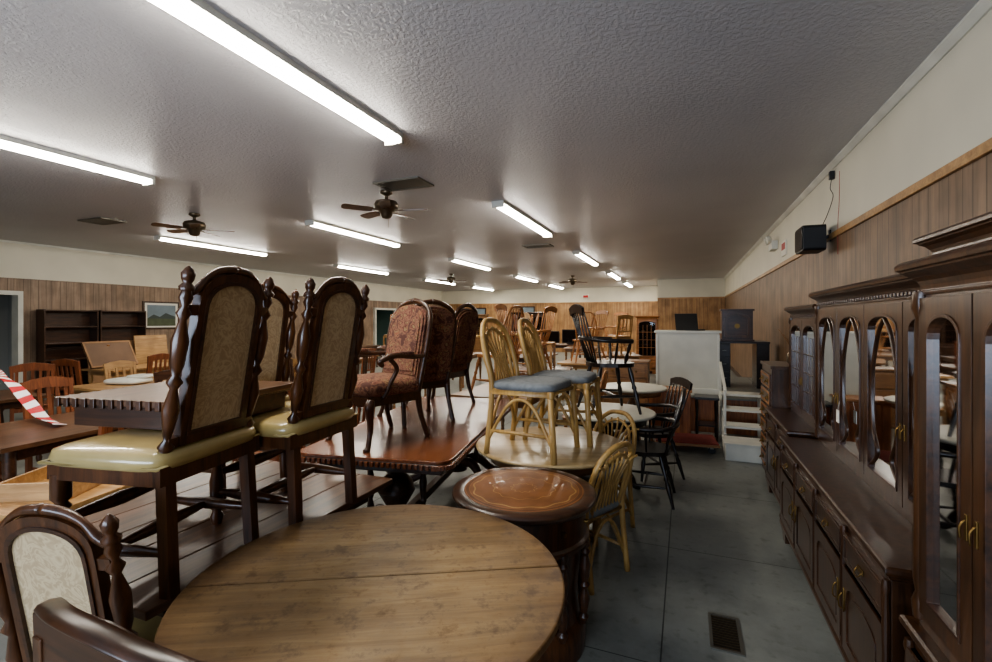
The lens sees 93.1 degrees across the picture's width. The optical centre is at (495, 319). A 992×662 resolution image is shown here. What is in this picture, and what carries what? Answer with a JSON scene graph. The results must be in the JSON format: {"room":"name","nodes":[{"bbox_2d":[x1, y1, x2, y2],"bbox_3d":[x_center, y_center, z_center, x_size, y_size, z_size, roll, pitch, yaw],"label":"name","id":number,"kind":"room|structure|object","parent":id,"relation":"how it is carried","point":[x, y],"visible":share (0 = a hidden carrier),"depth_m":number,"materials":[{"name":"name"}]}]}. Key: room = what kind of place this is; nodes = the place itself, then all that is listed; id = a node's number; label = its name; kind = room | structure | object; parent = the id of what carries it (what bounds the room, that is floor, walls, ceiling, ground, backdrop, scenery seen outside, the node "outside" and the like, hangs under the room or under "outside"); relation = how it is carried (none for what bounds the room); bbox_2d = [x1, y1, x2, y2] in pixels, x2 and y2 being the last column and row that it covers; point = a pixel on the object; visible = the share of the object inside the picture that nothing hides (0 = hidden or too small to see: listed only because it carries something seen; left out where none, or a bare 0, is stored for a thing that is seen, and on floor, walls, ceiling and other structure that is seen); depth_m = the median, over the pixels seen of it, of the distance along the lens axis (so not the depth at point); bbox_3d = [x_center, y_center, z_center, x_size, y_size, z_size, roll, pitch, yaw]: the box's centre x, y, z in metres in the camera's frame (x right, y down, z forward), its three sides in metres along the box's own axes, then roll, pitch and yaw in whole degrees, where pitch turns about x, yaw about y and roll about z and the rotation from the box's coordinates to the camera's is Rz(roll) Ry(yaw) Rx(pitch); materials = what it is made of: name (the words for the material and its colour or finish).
{"room":"second-hand shop","nodes":[
{"label":"second-hand shop","id":0,"kind":"room"},
{"bbox_2d":[0,295,11,389],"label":"door","id":1,"kind":"structure","parent":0,"point":[5,300],"depth_m":10.63,"materials":[{"name":"grey paint"}]},
{"bbox_2d":[0,290,22,383],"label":"door frame","id":2,"kind":"structure","parent":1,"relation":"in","point":[17,296],"depth_m":9.44,"materials":[{"name":"white paint"}]},
{"bbox_2d":[0,242,440,391],"bbox_3d":[-7.961,0.010,13.978,0.200,3.180,26.000,0,0,22],"label":"wall","id":3,"kind":"structure","parent":0,"point":[21,260],"depth_m":10.95,"materials":[{"name":"paint"}]},
{"bbox_2d":[142,301,178,328],"bbox_3d":[-8.595,-0.120,12.078,0.030,0.700,0.900,0,0,22],"label":"framed landscape picture","id":4,"kind":"object","parent":3,"relation":"attached to","point":[159,315],"visible":0.76,"depth_m":12.04,"materials":[{"name":"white wood"}]},
{"bbox_2d":[0,275,434,304],"bbox_3d":[-7.857,-0.855,13.936,0.024,0.050,26.000,0,0,22],"label":"trim","id":5,"kind":"structure","parent":3,"relation":"attached to","point":[1,276],"depth_m":10.70,"materials":[{"name":"wood"}]},
{"bbox_2d":[0,239,441,291],"bbox_3d":[-7.849,-1.560,13.933,0.040,0.040,26.000,0,0,22],"label":"trim","id":6,"kind":"structure","parent":3,"relation":"attached to","point":[7,241],"depth_m":11.85,"materials":[{"name":"white paint"}]},
{"bbox_2d":[377,310,391,346],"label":"door","id":7,"kind":"structure","parent":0,"point":[383,316],"depth_m":22.89,"materials":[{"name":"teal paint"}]},
{"bbox_2d":[373,308,395,344],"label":"door frame","id":8,"kind":"structure","parent":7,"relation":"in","point":[374,309],"depth_m":20.30,"materials":[{"name":"white paint"}]},
{"bbox_2d":[0,350,844,661],"bbox_3d":[-1.420,1.650,11.348,14.500,0.100,26.600,0,0,22],"label":"floor","id":9,"kind":"structure","parent":0,"point":[722,549],"depth_m":3.00,"materials":[{"name":"paint"}]},
{"bbox_2d":[0,417,31,481],"bbox_3d":[-4.423,1.082,4.054,0.512,1.036,0.440,0,0,16],"label":"slat-back chair","id":10,"kind":"object","parent":9,"relation":"on","point":[28,461],"visible":0.02,"depth_m":4.16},
{"bbox_2d":[0,390,53,461],"bbox_3d":[-5.822,1.225,4.819,1.000,0.750,1.600,0,0,22],"label":"dining table","id":11,"kind":"object","parent":9,"relation":"on","point":[8,400],"visible":0.36,"depth_m":5.22,"materials":[{"name":"brown wood"}]},
{"bbox_2d":[9,362,54,421],"bbox_3d":[-6.328,1.082,6.408,0.512,1.036,0.440,0,0,43],"label":"slat-back chair","id":12,"kind":"object","parent":9,"relation":"on","point":[33,366],"visible":0.27,"depth_m":6.24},
{"bbox_2d":[20,376,73,469],"bbox_3d":[-4.256,1.082,4.631,0.512,1.036,0.440,0,0,16],"label":"slat-back chair","id":13,"kind":"object","parent":9,"relation":"on","point":[66,383],"visible":0.11,"depth_m":4.69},
{"bbox_2d":[0,411,126,480],"bbox_3d":[-3.512,1.225,3.998,1.000,0.750,1.600,0,0,16],"label":"dining table","id":14,"kind":"object","parent":9,"relation":"on","point":[20,439],"visible":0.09,"depth_m":3.47,"materials":[{"name":"brown wood"}]},
{"bbox_2d":[0,370,66,424],"bbox_3d":[-4.659,0.673,4.456,2.822,0.337,0.187,0,0,33],"label":"barrier tape","id":15,"kind":"object","parent":14,"relation":"on","point":[26,399],"visible":1,"depth_m":4.03,"materials":[{"name":"plastic"}]},
{"bbox_2d":[0,484,132,522],"bbox_3d":[-2.324,1.250,2.530,0.600,0.700,0.700,0,0,10],"label":"end table","id":16,"kind":"object","parent":9,"relation":"on","point":[102,490],"visible":0.02,"depth_m":2.36,"materials":[{"name":"brown wood"}]},
{"bbox_2d":[0,465,100,502],"bbox_3d":[-2.324,0.855,2.530,0.345,0.090,0.405,0,0,-7],"label":"wooden tray","id":17,"kind":"object","parent":16,"relation":"on","point":[33,485],"visible":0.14,"depth_m":2.33,"materials":[{"name":"brown wood"}]},
{"bbox_2d":[51,358,82,395],"bbox_3d":[-6.286,1.082,7.119,0.440,1.036,0.512,0,0,5],"label":"slat-back chair","id":18,"kind":"object","parent":9,"relation":"on","point":[65,362],"visible":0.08,"depth_m":6.89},
{"bbox_2d":[36,309,98,396],"bbox_3d":[-9.193,0.690,10.108,0.300,1.820,0.960,0,0,22],"label":"bookcase","id":19,"kind":"object","parent":9,"relation":"on","point":[60,334],"visible":0.56,"depth_m":10.14,"materials":[{"name":"brown wood"}]},
{"bbox_2d":[0,503,161,661],"bbox_3d":[-1.207,1.052,1.557,0.502,1.099,0.571,0,0,8],"label":"chair","id":20,"kind":"object","parent":9,"relation":"on","point":[49,551],"visible":0.72,"depth_m":1.30,"materials":[{"name":"brown wood"}]},
{"bbox_2d":[32,597,201,661],"bbox_3d":[-0.761,1.123,1.193,0.594,0.956,0.494,0,0,24],"label":"spindle-back chair","id":21,"kind":"object","parent":9,"relation":"on","point":[62,632],"visible":1,"depth_m":1.01,"materials":[{"name":"brown wood"}]},
{"bbox_2d":[73,377,165,393],"bbox_3d":[-4.835,1.225,6.471,0.900,0.750,1.400,0,0,22],"label":"table","id":22,"kind":"object","parent":9,"relation":"on","point":[78,389],"visible":0.02,"depth_m":6.01,"materials":[{"name":"wood"}]},
{"bbox_2d":[103,374,153,384],"bbox_3d":[-4.908,0.792,6.310,0.500,0.115,0.400,0,0,5],"label":"linens","id":23,"kind":"object","parent":22,"relation":"on","point":[135,378],"visible":0.92,"depth_m":6.18,"materials":[{"name":"fabric"}]},
{"bbox_2d":[103,360,136,379],"bbox_3d":[-5.504,1.107,7.063,0.512,0.986,0.440,0,0,22],"label":"chair","id":24,"kind":"object","parent":9,"relation":"on","point":[107,367],"visible":0.09,"depth_m":7.11,"materials":[{"name":"wood"}]},
{"bbox_2d":[99,310,145,340],"bbox_3d":[-8.820,0.690,11.036,0.300,1.820,0.960,0,0,22],"label":"bookcase","id":25,"kind":"object","parent":9,"relation":"on","point":[113,325],"visible":0.27,"depth_m":11.16,"materials":[{"name":"brown wood"}]},
{"bbox_2d":[81,362,167,383],"bbox_3d":[-6.540,1.225,8.665,0.900,0.750,1.400,0,0,22],"label":"table","id":26,"kind":"object","parent":9,"relation":"on","point":[140,368],"visible":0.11,"depth_m":8.20,"materials":[{"name":"wood"}]},
{"bbox_2d":[81,340,138,368],"bbox_3d":[-6.976,0.619,8.501,0.300,0.468,0.800,0,0,16],"label":"board","id":27,"kind":"object","parent":26,"relation":"on","point":[97,354],"visible":0.82,"depth_m":8.44,"materials":[{"name":"wood"}]},
{"bbox_2d":[87,335,168,383],"bbox_3d":[-8.189,0.972,10.486,0.448,1.243,1.550,0,0,22],"label":"panels","id":28,"kind":"object","parent":9,"relation":"on","point":[143,346],"visible":0.31,"depth_m":10.72,"materials":[{"name":"brown wood"}]},
{"bbox_2d":[146,353,169,373],"bbox_3d":[-5.918,1.082,8.091,0.512,1.036,0.440,0,0,22],"label":"slat-back chair","id":29,"kind":"object","parent":9,"relation":"on","point":[160,356],"visible":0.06,"depth_m":7.94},
{"bbox_2d":[153,370,181,382],"bbox_3d":[-3.564,1.072,5.434,0.440,1.056,0.512,0,0,-1],"label":"slat chair","id":30,"kind":"object","parent":9,"relation":"on","point":[160,376],"visible":0.05,"depth_m":5.19,"materials":[{"name":"brown wood"}]},
{"bbox_2d":[84,460,392,620],"bbox_3d":[-1.352,1.248,2.268,1.122,0.695,1.320,0,0,22],"label":"trestle table","id":31,"kind":"object","parent":9,"relation":"on","point":[201,543],"visible":0.16,"depth_m":2.13,"materials":[{"name":"brown wood"}]},
{"bbox_2d":[37,265,274,599],"bbox_3d":[-1.207,0.352,1.754,0.571,1.099,0.502,0,0,11],"label":"chair","id":32,"kind":"object","parent":31,"relation":"on","point":[219,357],"visible":0.91,"depth_m":1.62,"materials":[{"name":"brown wood"}]},
{"bbox_2d":[55,380,292,429],"bbox_3d":[-1.337,0.356,2.046,0.648,0.116,0.616,0,0,13],"label":"coffee table","id":33,"kind":"object","parent":32,"relation":"on","point":[136,406],"visible":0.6,"depth_m":1.82,"materials":[{"name":"brown wood"}]},
{"bbox_2d":[202,283,299,498],"bbox_3d":[-1.456,0.352,2.608,0.571,1.099,0.502,0,0,28],"label":"chair","id":34,"kind":"object","parent":31,"relation":"on","point":[280,336],"visible":0.23,"depth_m":2.60,"materials":[{"name":"brown wood"}]},
{"bbox_2d":[209,276,369,524],"bbox_3d":[-0.949,0.352,2.205,0.571,1.099,0.502,0,0,18],"label":"chair","id":35,"kind":"object","parent":31,"relation":"on","point":[329,348],"visible":0.85,"depth_m":2.08,"materials":[{"name":"brown wood"}]},
{"bbox_2d":[154,504,564,661],"bbox_3d":[-0.382,1.219,1.544,1.242,0.758,1.246,0,0,-6],"label":"round dining table","id":36,"kind":"object","parent":9,"relation":"on","point":[405,582],"visible":1,"depth_m":1.43,"materials":[{"name":"brown wood"}]},
{"bbox_2d":[361,348,376,373],"bbox_3d":[-2.768,1.082,9.627,0.512,1.036,0.440,0,0,22],"label":"slat-back chair","id":37,"kind":"object","parent":9,"relation":"on","point":[370,349],"visible":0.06,"depth_m":9.61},
{"bbox_2d":[301,396,510,506],"bbox_3d":[-0.548,1.223,4.025,1.084,0.745,2.344,0,0,12],"label":"dining table","id":38,"kind":"object","parent":9,"relation":"on","point":[398,451],"visible":0.63,"depth_m":3.32,"materials":[{"name":"brown wood"}]},
{"bbox_2d":[325,298,432,451],"bbox_3d":[-0.818,0.349,3.410,0.611,1.038,0.649,0,0,40],"label":"upholstered armchair","id":39,"kind":"object","parent":38,"relation":"on","point":[403,362],"visible":0.73,"depth_m":3.40,"materials":[{"name":"fabric"}]},
{"bbox_2d":[376,299,456,427],"bbox_3d":[-0.667,0.349,4.023,0.611,1.038,0.649,0,0,-33],"label":"upholstered armchair","id":40,"kind":"object","parent":38,"relation":"on","point":[439,362],"visible":0.59,"depth_m":3.86,"materials":[{"name":"fabric"}]},
{"bbox_2d":[406,303,478,407],"bbox_3d":[-0.531,0.349,4.734,0.649,1.038,0.611,0,0,28],"label":"upholstered armchair","id":41,"kind":"object","parent":38,"relation":"on","point":[467,319],"visible":0.41,"depth_m":4.62,"materials":[{"name":"fabric"}]},
{"bbox_2d":[473,314,488,351],"bbox_3d":[-0.994,0.675,20.585,1.284,1.850,0.551,0,0,22],"label":"hutch","id":42,"kind":"object","parent":9,"relation":"on","point":[477,346],"visible":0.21,"depth_m":20.30,"materials":[{"name":"brown wood"}]},
{"bbox_2d":[451,383,557,429],"bbox_3d":[0.203,1.225,5.868,0.950,0.750,1.500,0,0,22],"label":"table","id":43,"kind":"object","parent":9,"relation":"on","point":[481,391],"visible":0.07,"depth_m":5.37,"materials":[{"name":"white"}]},
{"bbox_2d":[471,305,524,396],"bbox_3d":[0.043,0.344,5.486,0.535,1.018,0.464,0,0,39],"label":"chair","id":44,"kind":"object","parent":43,"relation":"on","point":[479,355],"visible":0.48,"depth_m":5.39,"materials":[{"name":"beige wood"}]},
{"bbox_2d":[494,304,538,375],"bbox_3d":[0.306,0.316,6.149,0.562,1.074,0.582,0,0,22],"label":"armchair","id":45,"kind":"object","parent":43,"relation":"on","point":[497,307],"visible":0.11,"depth_m":6.17,"materials":[{"name":"wood"}]},
{"bbox_2d":[452,466,596,661],"bbox_3d":[0.141,1.226,2.390,0.727,0.748,0.727,0,0,5],"label":"table","id":46,"kind":"object","parent":9,"relation":"on","point":[552,505],"visible":0.45,"depth_m":2.22,"materials":[{"name":"brown wood"}]},
{"bbox_2d":[511,312,546,345],"bbox_3d":[1.230,0.650,18.075,1.384,1.900,0.551,0,0,22],"label":"hutch","id":47,"kind":"object","parent":9,"relation":"on","point":[530,313],"visible":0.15,"depth_m":17.89,"materials":[{"name":"brown wood"}]},
{"bbox_2d":[504,365,572,421],"bbox_3d":[0.701,1.225,7.909,1.000,0.750,1.600,0,0,16],"label":"dining table","id":48,"kind":"object","parent":9,"relation":"on","point":[521,367],"visible":0.06,"depth_m":8.24,"materials":[{"name":"brown wood"}]},
{"bbox_2d":[517,306,556,369],"bbox_3d":[0.639,0.316,7.492,0.562,1.074,0.582,0,0,33],"label":"armchair","id":49,"kind":"object","parent":48,"relation":"on","point":[548,308],"visible":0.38,"depth_m":7.41,"materials":[{"name":"wood"}]},
{"bbox_2d":[524,312,555,367],"bbox_3d":[0.773,0.357,8.305,0.512,0.986,0.440,0,0,16],"label":"chair","id":50,"kind":"object","parent":48,"relation":"on","point":[550,345],"visible":0.39,"depth_m":8.32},
{"bbox_2d":[476,426,627,541],"bbox_3d":[0.381,1.225,3.253,1.040,0.750,1.040,0,0,-1],"label":"table","id":51,"kind":"object","parent":9,"relation":"on","point":[503,452],"visible":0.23,"depth_m":3.06,"materials":[{"name":"brown wood"}]},
{"bbox_2d":[476,317,579,465],"bbox_3d":[0.202,0.417,3.081,0.581,0.870,0.476,0,0,28],"label":"rattan chair","id":52,"kind":"object","parent":51,"relation":"on","point":[546,387],"visible":1,"depth_m":2.99,"materials":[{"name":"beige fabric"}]},
{"bbox_2d":[515,318,602,446],"bbox_3d":[0.461,0.417,3.458,0.581,0.870,0.476,0,0,22],"label":"rattan chair","id":53,"kind":"object","parent":51,"relation":"on","point":[530,343],"visible":0.82,"depth_m":3.39,"materials":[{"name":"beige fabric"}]},
{"bbox_2d":[546,343,585,363],"bbox_3d":[2.331,1.225,16.523,1.600,0.750,1.000,0,0,22],"label":"dining table","id":54,"kind":"object","parent":9,"relation":"on","point":[558,345],"visible":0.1,"depth_m":16.14,"materials":[{"name":"brown wood"}]},
{"bbox_2d":[543,329,577,343],"bbox_3d":[2.331,0.588,16.523,1.400,0.515,0.200,0,0,22],"label":"television","id":55,"kind":"object","parent":54,"relation":"on","point":[568,335],"visible":0.56,"depth_m":16.47,"materials":[{"name":"black plastic"}]},
{"bbox_2d":[557,358,601,399],"bbox_3d":[1.892,1.225,9.802,0.900,0.750,1.400,0,0,22],"label":"table","id":56,"kind":"object","parent":9,"relation":"on","point":[581,362],"visible":0.2,"depth_m":9.29,"materials":[{"name":"wood"}]},
{"bbox_2d":[571,312,596,362],"bbox_3d":[1.781,0.344,9.477,0.464,1.018,0.535,0,0,-1],"label":"chair","id":57,"kind":"object","parent":56,"relation":"on","point":[576,339],"visible":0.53,"depth_m":9.31,"materials":[{"name":"orange wood"}]},
{"bbox_2d":[577,310,608,357],"bbox_3d":[2.095,0.316,10.198,0.562,1.074,0.582,0,0,-26],"label":"armchair","id":58,"kind":"object","parent":56,"relation":"on","point":[599,312],"visible":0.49,"depth_m":10.23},
{"bbox_2d":[562,370,607,430],"bbox_3d":[1.053,1.094,5.580,0.535,1.018,0.464,0,0,22],"label":"chair","id":59,"kind":"object","parent":9,"relation":"on","point":[603,383],"visible":0.27,"depth_m":5.49,"materials":[{"name":"orange wood"}]},
{"bbox_2d":[561,402,655,495],"bbox_3d":[1.048,1.225,4.429,0.880,0.750,0.880,0,0,22],"label":"round pedestal table","id":60,"kind":"object","parent":9,"relation":"on","point":[647,414],"visible":0.28,"depth_m":4.27,"materials":[{"name":"beige laminate"}]},
{"bbox_2d":[569,304,641,415],"bbox_3d":[1.007,0.351,4.414,0.562,1.004,0.582,0,0,-7],"label":"armchair","id":61,"kind":"object","parent":60,"relation":"on","point":[591,362],"visible":0.91,"depth_m":4.26,"materials":[{"name":"black paint"}]},
{"bbox_2d":[580,409,639,546],"bbox_3d":[0.786,1.167,3.667,0.581,0.870,0.476,0,0,-37],"label":"rattan chair","id":62,"kind":"object","parent":9,"relation":"on","point":[630,506],"visible":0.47,"depth_m":3.64,"materials":[{"name":"beige wicker"}]},
{"bbox_2d":[586,441,637,594],"bbox_3d":[0.564,1.167,3.019,0.476,0.870,0.581,0,0,-42],"label":"rattan chair","id":63,"kind":"object","parent":9,"relation":"on","point":[607,502],"visible":0.66,"depth_m":2.87,"materials":[{"name":"beige wicker"}]},
{"bbox_2d":[595,351,642,358],"bbox_3d":[3.066,1.225,11.916,0.950,0.750,1.500,0,0,5],"label":"table","id":64,"kind":"object","parent":9,"relation":"on","point":[633,355],"visible":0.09,"depth_m":11.25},
{"bbox_2d":[603,312,627,351],"bbox_3d":[3.142,0.316,12.355,0.562,1.074,0.582,0,0,-43],"label":"armchair","id":65,"kind":"object","parent":64,"relation":"on","point":[617,313],"visible":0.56,"depth_m":12.47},
{"bbox_2d":[607,314,633,354],"bbox_3d":[3.054,0.357,11.578,0.440,0.986,0.512,0,0,-18],"label":"chair","id":66,"kind":"object","parent":64,"relation":"on","point":[624,316],"visible":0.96,"depth_m":11.41,"materials":[{"name":"wood"}]},
{"bbox_2d":[601,358,650,408],"bbox_3d":[2.350,1.153,8.526,0.840,0.855,0.515,0,0,22],"label":"dresser","id":67,"kind":"object","parent":9,"relation":"on","point":[641,369],"visible":0.45,"depth_m":8.30,"materials":[{"name":"brown wood"}]},
{"bbox_2d":[606,382,667,441],"bbox_3d":[1.756,1.225,6.030,0.840,0.750,0.840,0,0,22],"label":"round pedestal table","id":68,"kind":"object","parent":9,"relation":"on","point":[644,390],"visible":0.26,"depth_m":5.86,"materials":[{"name":"beige laminate"}]},
{"bbox_2d":[635,316,659,373],"bbox_3d":[4.576,0.740,14.197,0.704,1.720,0.451,0,0,22],"label":"curio cabinet","id":69,"kind":"object","parent":9,"relation":"on","point":[646,326],"visible":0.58,"depth_m":14.04,"materials":[{"name":"brown wood"}]},
{"bbox_2d":[619,388,685,509],"bbox_3d":[1.409,1.101,4.230,0.562,1.004,0.582,0,0,22],"label":"armchair","id":70,"kind":"object","parent":9,"relation":"on","point":[644,448],"visible":0.69,"depth_m":4.08,"materials":[{"name":"black paint"}]},
{"bbox_2d":[630,377,692,481],"bbox_3d":[1.683,1.101,4.905,0.562,1.004,0.582,0,0,-7],"label":"armchair","id":71,"kind":"object","parent":9,"relation":"on","point":[680,381],"visible":0.52,"depth_m":4.76,"materials":[{"name":"black paint"}]},
{"bbox_2d":[651,386,691,432],"bbox_3d":[2.425,1.270,6.516,0.540,0.660,0.390,0,0,22],"label":"cedar chest","id":72,"kind":"object","parent":9,"relation":"on","point":[685,419],"visible":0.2,"depth_m":6.32,"materials":[{"name":"orange wood"}]},
{"bbox_2d":[654,433,719,453],"bbox_3d":[2.350,1.529,5.845,0.720,0.139,0.500,0,0,16],"label":"carpeted dolly","id":73,"kind":"object","parent":9,"relation":"on","point":[680,439],"visible":0.59,"depth_m":5.69,"materials":[{"name":"carpet"}]},
{"bbox_2d":[649,377,761,435],"bbox_3d":[3.663,1.350,7.958,1.880,0.500,2.840,0,0,22],"label":"platform","id":74,"kind":"object","parent":9,"relation":"on","point":[742,384],"visible":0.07,"depth_m":6.69,"materials":[{"name":"brown wood"}]},
{"bbox_2d":[654,330,721,395],"bbox_3d":[2.918,0.630,7.179,0.920,0.940,0.600,0,0,22],"label":"partition panel","id":75,"kind":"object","parent":74,"relation":"on","point":[694,356],"depth_m":6.90,"materials":[{"name":"beige laminate"}]},
{"bbox_2d":[675,313,704,330],"bbox_3d":[2.945,0.032,7.143,0.294,0.256,0.340,0,0,-43],"label":"laptop","id":76,"kind":"object","parent":75,"relation":"on","point":[684,322],"visible":1,"depth_m":7.05,"materials":[{"name":"black plastic"}]},
{"bbox_2d":[720,340,769,388],"bbox_3d":[4.117,0.725,7.882,0.750,0.750,0.602,0,0,22],"label":"office desk","id":77,"kind":"object","parent":74,"relation":"on","point":[760,348],"visible":0.64,"depth_m":7.68,"materials":[{"name":"black paint"}]},
{"bbox_2d":[719,309,754,341],"bbox_3d":[4.043,0.085,7.913,0.500,0.530,0.390,0,0,22],"label":"cabinet","id":78,"kind":"object","parent":77,"relation":"on","point":[735,324],"visible":0.98,"depth_m":7.75,"materials":[{"name":"wood"}]},
{"bbox_2d":[694,393,719,441],"bbox_3d":[2.843,1.312,6.348,0.300,0.575,0.340,0,0,22],"label":"plant stand","id":79,"kind":"object","parent":9,"relation":"on","point":[697,397],"visible":0.91,"depth_m":6.25,"materials":[{"name":"black paint"}]},
{"bbox_2d":[708,612,744,656],"bbox_3d":[1.168,1.596,2.397,0.150,0.008,0.300,0,0,22],"label":"floor vent","id":80,"kind":"object","parent":9,"relation":"in","point":[725,635],"visible":1,"depth_m":2.38,"materials":[{"name":"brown metal"}]},
{"bbox_2d":[719,362,761,442],"bbox_3d":[3.212,1.093,6.113,0.520,1.014,0.907,0,0,22],"label":"staircase","id":81,"kind":"structure","parent":9,"relation":"on","point":[723,424],"depth_m":6.11,"materials":[{"name":"paint"}]},
{"bbox_2d":[722,435,761,463],"bbox_3d":[2.917,1.500,5.434,0.530,0.200,0.390,0,0,22],"label":"box","id":82,"kind":"object","parent":9,"relation":"on","point":[741,449],"visible":0.58,"depth_m":5.32,"materials":[{"name":"paint"}]},
{"bbox_2d":[759,361,790,469],"bbox_3d":[2.999,1.018,4.744,0.564,1.145,0.670,0,0,22],"label":"dresser","id":83,"kind":"object","parent":9,"relation":"on","point":[774,377],"visible":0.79,"depth_m":4.58,"materials":[{"name":"brown wood"}]},
{"bbox_2d":[765,304,817,504],"bbox_3d":[2.657,0.740,3.944,0.601,1.720,1.084,0,0,22],"label":"hutch","id":84,"kind":"object","parent":9,"relation":"on","point":[797,421],"visible":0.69,"depth_m":3.98,"materials":[{"name":"brown wood"}]},
{"bbox_2d":[779,274,920,661],"bbox_3d":[2.031,0.700,2.481,0.651,1.800,2.064,0,0,22],"label":"china hutch","id":85,"kind":"object","parent":9,"relation":"on","point":[846,514],"visible":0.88,"depth_m":2.30,"materials":[{"name":"brown wood"}]},
{"bbox_2d":[894,211,991,661],"bbox_3d":[1.422,0.668,0.991,0.611,1.864,1.064,0,0,22],"label":"china cabinet","id":86,"kind":"object","parent":9,"relation":"on","point":[951,599],"visible":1,"depth_m":1.33,"materials":[{"name":"brown wood"}]},
{"bbox_2d":[0,0,978,290],"bbox_3d":[-1.420,-1.630,11.348,14.500,0.100,26.600,0,0,22],"label":"ceiling","id":87,"kind":"structure","parent":0,"point":[653,141],"depth_m":3.72,"materials":[{"name":"white paint"}]},
{"bbox_2d":[0,135,154,185],"bbox_3d":[-4.290,-1.536,4.074,0.170,0.088,2.450,0,0,22],"label":"fluorescent light","id":88,"kind":"object","parent":87,"relation":"attached to","point":[8,143],"visible":1,"depth_m":4.50,"materials":[{"name":"white paint"}]},
{"bbox_2d":[77,217,126,224],"bbox_3d":[-6.264,-1.570,7.476,0.600,0.020,0.360,0,0,22],"label":"ceiling vent","id":89,"kind":"object","parent":87,"relation":"attached to","point":[98,220],"depth_m":7.47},
{"bbox_2d":[151,212,234,243],"bbox_3d":[-4.465,-1.355,7.004,1.031,0.450,1.003,0,0,-1],"label":"ceiling fan","id":90,"kind":"object","parent":87,"relation":"hanging from","point":[194,227],"depth_m":6.91,"materials":[{"name":"wood"}]},
{"bbox_2d":[154,235,267,256],"bbox_3d":[-5.879,-1.536,9.908,0.170,0.088,2.450,0,0,22],"label":"fluorescent light","id":91,"kind":"object","parent":87,"relation":"attached to","point":[157,237],"visible":1,"depth_m":9.65,"materials":[{"name":"white paint"}]},
{"bbox_2d":[148,0,402,146],"bbox_3d":[-1.321,-1.536,2.881,0.170,0.088,2.450,0,0,22],"label":"fluorescent light","id":92,"kind":"object","parent":87,"relation":"attached to","point":[198,14],"visible":1,"depth_m":2.76,"materials":[{"name":"white paint"}]},
{"bbox_2d":[305,219,400,247],"bbox_3d":[-2.492,-1.536,8.546,0.170,0.088,2.450,0,0,22],"label":"fluorescent light","id":93,"kind":"object","parent":87,"relation":"attached to","point":[314,223],"visible":1,"depth_m":8.23,"materials":[{"name":"white paint"}]},
{"bbox_2d":[333,264,388,274],"bbox_3d":[-4.070,-1.536,14.408,0.170,0.088,2.450,0,0,22],"label":"fluorescent light","id":94,"kind":"object","parent":87,"relation":"attached to","point":[334,265],"visible":1,"depth_m":14.19,"materials":[{"name":"white paint"}]},
{"bbox_2d":[341,190,428,227],"bbox_3d":[-1.326,-1.355,5.795,1.031,0.450,1.003,0,0,22],"label":"ceiling fan","id":95,"kind":"object","parent":87,"relation":"hanging from","point":[386,207],"depth_m":5.70,"materials":[{"name":"wood"}]},
{"bbox_2d":[373,176,433,191],"bbox_3d":[-1.068,-1.570,5.441,0.600,0.020,0.360,0,0,22],"label":"ceiling vent","id":96,"kind":"object","parent":87,"relation":"attached to","point":[416,182],"depth_m":5.43,"materials":[{"name":"metal"}]},
{"bbox_2d":[448,258,490,270],"bbox_3d":[-0.683,-1.536,13.046,0.170,0.088,2.450,0,0,22],"label":"fluorescent light","id":97,"kind":"object","parent":87,"relation":"attached to","point":[456,260],"visible":1,"depth_m":12.79,"materials":[{"name":"white paint"}]},
{"bbox_2d":[492,200,551,237],"bbox_3d":[0.477,-1.536,7.353,0.170,0.088,2.450,0,0,22],"label":"fluorescent light","id":98,"kind":"object","parent":87,"relation":"attached to","point":[502,205],"visible":1,"depth_m":6.95,"materials":[{"name":"white paint"}]},
{"bbox_2d":[573,251,597,265],"bbox_3d":[2.286,-1.536,11.853,0.170,0.088,2.450,0,0,22],"label":"fluorescent light","id":99,"kind":"object","parent":87,"relation":"attached to","point":[580,254],"visible":1,"depth_m":11.51,"materials":[{"name":"white paint"}]},
{"bbox_2d":[441,286,657,352],"bbox_3d":[2.353,0.010,23.951,11.500,3.180,0.200,0,0,22],"label":"wall","id":100,"kind":"structure","parent":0,"point":[563,320],"depth_m":23.30,"materials":[{"name":"paint"}]},
{"bbox_2d":[448,297,724,304],"bbox_3d":[2.771,-0.850,21.773,13.900,0.050,3.530,0,0,22],"label":"trim","id":101,"kind":"structure","parent":100,"relation":"attached to","point":[669,297],"depth_m":22.63,"materials":[{"name":"brown wood"}]},
{"bbox_2d":[658,278,724,334],"bbox_3d":[8.130,0.010,19.688,2.400,3.180,3.600,0,0,22],"label":"wall","id":102,"kind":"structure","parent":0,"point":[707,309],"depth_m":17.99,"materials":[{"name":"wood"}]},
{"bbox_2d":[725,9,991,376],"bbox_3d":[5.122,0.010,8.719,0.200,3.180,26.000,0,0,22],"label":"wall","id":103,"kind":"structure","parent":0,"point":[947,114],"depth_m":3.45,"materials":[{"name":"paint"}]},
{"bbox_2d":[763,236,777,251],"bbox_3d":[4.535,-1.265,7.769,0.170,0.231,0.329,0,0,22],"label":"emergency light","id":104,"kind":"object","parent":103,"relation":"attached to","point":[772,244],"visible":1,"depth_m":7.65,"materials":[{"name":"white paint"}]},
{"bbox_2d":[795,171,839,254],"bbox_3d":[3.284,-1.070,4.811,0.285,0.860,0.582,0,0,22],"label":"wall speaker","id":105,"kind":"object","parent":103,"relation":"attached to","point":[809,239],"visible":0.98,"depth_m":4.77,"materials":[{"name":"black plastic"}]},
{"bbox_2d":[724,0,991,278],"bbox_3d":[4.353,-1.555,7.142,0.050,0.050,22.500,0,0,22],"label":"trim","id":106,"kind":"structure","parent":103,"relation":"attached to","point":[981,8],"depth_m":3.21,"materials":[{"name":"white paint"}]},
{"bbox_2d":[725,137,991,297],"bbox_3d":[4.365,-0.855,7.137,0.024,0.060,22.500,0,0,22],"label":"trim","id":107,"kind":"structure","parent":103,"relation":"attached to","point":[984,148],"depth_m":3.08,"materials":[{"name":"brown wood"}]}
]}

